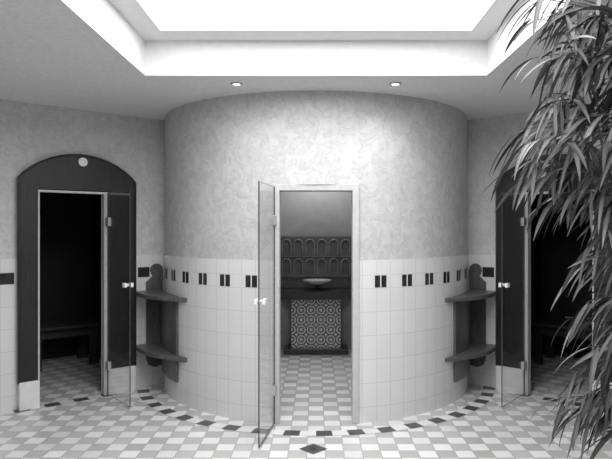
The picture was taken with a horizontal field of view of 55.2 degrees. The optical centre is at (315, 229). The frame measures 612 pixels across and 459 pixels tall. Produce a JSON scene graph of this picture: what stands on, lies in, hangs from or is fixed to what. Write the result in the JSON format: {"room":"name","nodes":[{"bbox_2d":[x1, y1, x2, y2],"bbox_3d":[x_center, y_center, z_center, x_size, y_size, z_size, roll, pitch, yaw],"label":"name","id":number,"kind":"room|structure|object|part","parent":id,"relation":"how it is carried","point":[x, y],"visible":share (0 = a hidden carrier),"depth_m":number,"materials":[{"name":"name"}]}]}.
{"room":"spa","nodes":[
{"label":"spa","id":0,"kind":"room"},
{"bbox_2d":[0,99,164,411],"bbox_3d":[-3.328,0.234,6.062,2.900,2.783,2.011,0,0,-40],"label":"wall","id":1,"kind":"structure","parent":0,"point":[30,133],"depth_m":6.02,"materials":[{"name":"paint"}]},
{"bbox_2d":[17,154,135,410],"bbox_3d":[-2.265,0.452,5.608,1.102,2.346,0.105,0,0,-40],"label":"trim","id":2,"kind":"structure","parent":1,"relation":"attached to","point":[59,173],"depth_m":5.68,"materials":[{"name":"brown wood"}]},
{"bbox_3d":[-2.316,0.630,5.578,0.643,1.990,0.086,0,0,-40],"label":"metal frame","id":3,"kind":"part","parent":2,"relation":"part of","materials":[{"name":"silver metal"}]},
{"bbox_2d":[78,158,87,165],"bbox_3d":[-2.227,-0.645,5.593,0.084,0.084,0.015,0,0,-40],"label":"round plaque","id":4,"kind":"object","parent":2,"relation":"attached to","point":[82,161],"visible":1,"depth_m":5.59,"materials":[{"name":"white plastic"}]},
{"bbox_2d":[105,190,133,406],"bbox_3d":[-1.864,0.625,5.505,0.084,1.960,0.585,0,0,-40],"label":"door","id":5,"kind":"structure","parent":1,"relation":"in","point":[107,220],"depth_m":5.66,"materials":[{"name":"clear glass"}]},
{"bbox_3d":[-1.710,0.505,5.318,0.084,0.040,0.060,0,0,-40],"label":"handle","id":6,"kind":"part","parent":5,"relation":"part of","materials":[{"name":"white plastic"}]},
{"bbox_2d":[0,0,611,119],"bbox_3d":[0.000,-1.314,3.700,8.000,0.312,10.600,0,0,0],"label":"ceiling","id":7,"kind":"structure","parent":0,"point":[106,56],"depth_m":4.40,"materials":[{"name":"paint"}]},
{"bbox_2d":[230,82,242,85],"bbox_3d":[-0.630,-1.152,4.640,0.100,0.012,0.100,0,0,0],"label":"recessed light","id":8,"kind":"object","parent":7,"relation":"in","point":[231,83],"visible":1,"depth_m":4.62,"materials":[{"name":"metal"}]},
{"bbox_2d":[143,0,488,22],"bbox_3d":[0.000,-1.470,2.485,2.220,0.001,3.370,0,0,0],"label":"window","id":9,"kind":"structure","parent":7,"relation":"attached to","point":[165,11],"depth_m":3.93,"materials":[{"name":"white glass"}]},
{"bbox_2d":[389,82,401,85],"bbox_3d":[0.630,-1.152,4.640,0.100,0.012,0.100,0,0,0],"label":"recessed light","id":10,"kind":"object","parent":7,"relation":"in","point":[391,83],"visible":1,"depth_m":4.62,"materials":[{"name":"metal"}]},
{"bbox_2d":[0,349,611,458],"bbox_3d":[0.000,1.623,3.700,8.000,0.004,10.600,0,0,0],"label":"floor","id":11,"kind":"structure","parent":0,"point":[73,419],"depth_m":4.85,"materials":[{"name":"tile"}]},
{"bbox_2d":[40,317,100,371],"bbox_3d":[-3.300,1.373,6.814,1.500,0.505,0.588,0,0,-40],"label":"bench","id":12,"kind":"object","parent":11,"relation":"on","point":[82,327],"visible":0.64,"depth_m":7.04,"materials":[{"name":"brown wood"}]},
{"bbox_3d":[-2.965,1.390,7.420,0.110,0.470,0.060,0,0,-40],"label":"leg","id":13,"kind":"part","parent":12,"relation":"part of","materials":[{"name":"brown wood"}]},
{"bbox_2d":[281,289,350,354],"bbox_3d":[0.000,1.210,7.690,0.980,0.830,0.380,0,0,0],"label":"counter","id":14,"kind":"object","parent":11,"relation":"on","point":[315,315],"depth_m":7.62,"materials":[{"name":"tile"}]},
{"bbox_2d":[303,279,331,290],"bbox_3d":[0.020,0.727,7.660,0.380,0.136,0.380,0,0,0],"label":"bowl","id":15,"kind":"object","parent":14,"relation":"on","point":[317,282],"visible":1,"depth_m":7.60,"materials":[{"name":"ceramic"}]},
{"bbox_2d":[481,0,611,458],"bbox_3d":[1.452,0.275,2.673,1.358,2.700,1.126,0,0,0],"label":"potted plant","id":16,"kind":"object","parent":11,"relation":"on","point":[584,66],"visible":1,"depth_m":2.56,"materials":[{"name":"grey plant"}]},
{"bbox_3d":[1.474,0.161,2.826,0.036,2.173,0.408,0,0,-37],"label":"stem","id":17,"kind":"part","parent":16,"relation":"part of","materials":[{"name":"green plant"}]},
{"bbox_2d":[531,317,591,363],"bbox_3d":[3.300,1.373,6.814,1.500,0.505,0.588,0,0,40],"label":"bench","id":18,"kind":"object","parent":11,"relation":"on","point":[547,326],"visible":0.59,"depth_m":7.05,"materials":[{"name":"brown wood"}]},
{"bbox_3d":[2.965,1.390,7.420,0.110,0.470,0.060,0,0,40],"label":"leg","id":19,"kind":"part","parent":18,"relation":"part of","materials":[{"name":"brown wood"}]},
{"bbox_2d":[164,91,467,422],"bbox_3d":[0.000,0.234,6.505,3.270,2.783,3.260,0,0,0],"label":"wall","id":20,"kind":"structure","parent":0,"point":[406,156],"depth_m":5.07,"materials":[{"name":"paint"}]},
{"bbox_2d":[136,263,186,382],"bbox_3d":[-1.532,0.895,5.694,0.299,1.080,0.913,0,0,-29],"label":"corner shelf","id":21,"kind":"object","parent":20,"relation":"attached to","point":[161,347],"visible":1,"depth_m":5.75,"materials":[{"name":"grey wood"}]},
{"bbox_2d":[254,181,276,447],"bbox_3d":[-0.381,0.625,4.590,0.084,1.960,0.585,0,0,8],"label":"door","id":22,"kind":"structure","parent":20,"relation":"in","point":[258,301],"depth_m":4.30,"materials":[{"name":"clear glass"}]},
{"bbox_3d":[-0.413,0.535,4.349,0.084,0.040,0.060,0,0,8],"label":"handle","id":23,"kind":"part","parent":22,"relation":"part of","materials":[{"name":"white plastic"}]},
{"bbox_2d":[273,184,358,423],"bbox_3d":[0.000,0.623,4.968,0.724,2.005,0.165,0,0,0],"label":"trim","id":24,"kind":"structure","parent":20,"relation":"attached to","point":[353,188],"depth_m":4.88,"materials":[{"name":"paint"}]},
{"bbox_2d":[281,237,350,287],"bbox_3d":[0.000,0.440,7.889,0.960,0.690,0.032,0,0,0],"label":"tile panel","id":25,"kind":"object","parent":20,"relation":"attached to","point":[302,258],"visible":0.99,"depth_m":7.88,"materials":[{"name":"grey tile"}]},
{"bbox_2d":[445,263,495,382],"bbox_3d":[1.532,0.895,5.694,0.299,1.080,0.913,0,0,29],"label":"corner shelf","id":26,"kind":"object","parent":20,"relation":"attached to","point":[470,347],"visible":1,"depth_m":5.75,"materials":[{"name":"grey wood"}]},
{"bbox_2d":[467,103,611,387],"bbox_3d":[3.328,0.234,6.062,2.900,2.783,2.011,0,0,40],"label":"wall","id":27,"kind":"structure","parent":0,"point":[551,256],"depth_m":6.17,"materials":[{"name":"paint"}]},
{"bbox_2d":[498,190,526,406],"bbox_3d":[1.864,0.625,5.505,0.084,1.960,0.585,0,0,40],"label":"door","id":28,"kind":"structure","parent":27,"relation":"in","point":[523,220],"depth_m":5.66,"materials":[{"name":"clear glass"}]},
{"bbox_3d":[1.710,0.505,5.318,0.084,0.040,0.060,0,0,40],"label":"handle","id":29,"kind":"part","parent":28,"relation":"part of","materials":[{"name":"white plastic"}]},
{"bbox_2d":[496,154,611,394],"bbox_3d":[2.265,0.453,5.608,1.101,2.345,0.105,0,0,40],"label":"trim","id":30,"kind":"structure","parent":27,"relation":"attached to","point":[512,230],"depth_m":5.80,"materials":[{"name":"dark glass"},{"name":"metal"}]},
{"bbox_3d":[2.316,0.630,5.578,0.643,1.990,0.086,0,0,40],"label":"metal frame","id":31,"kind":"part","parent":30,"relation":"part of","materials":[{"name":"silver metal"}]}
]}

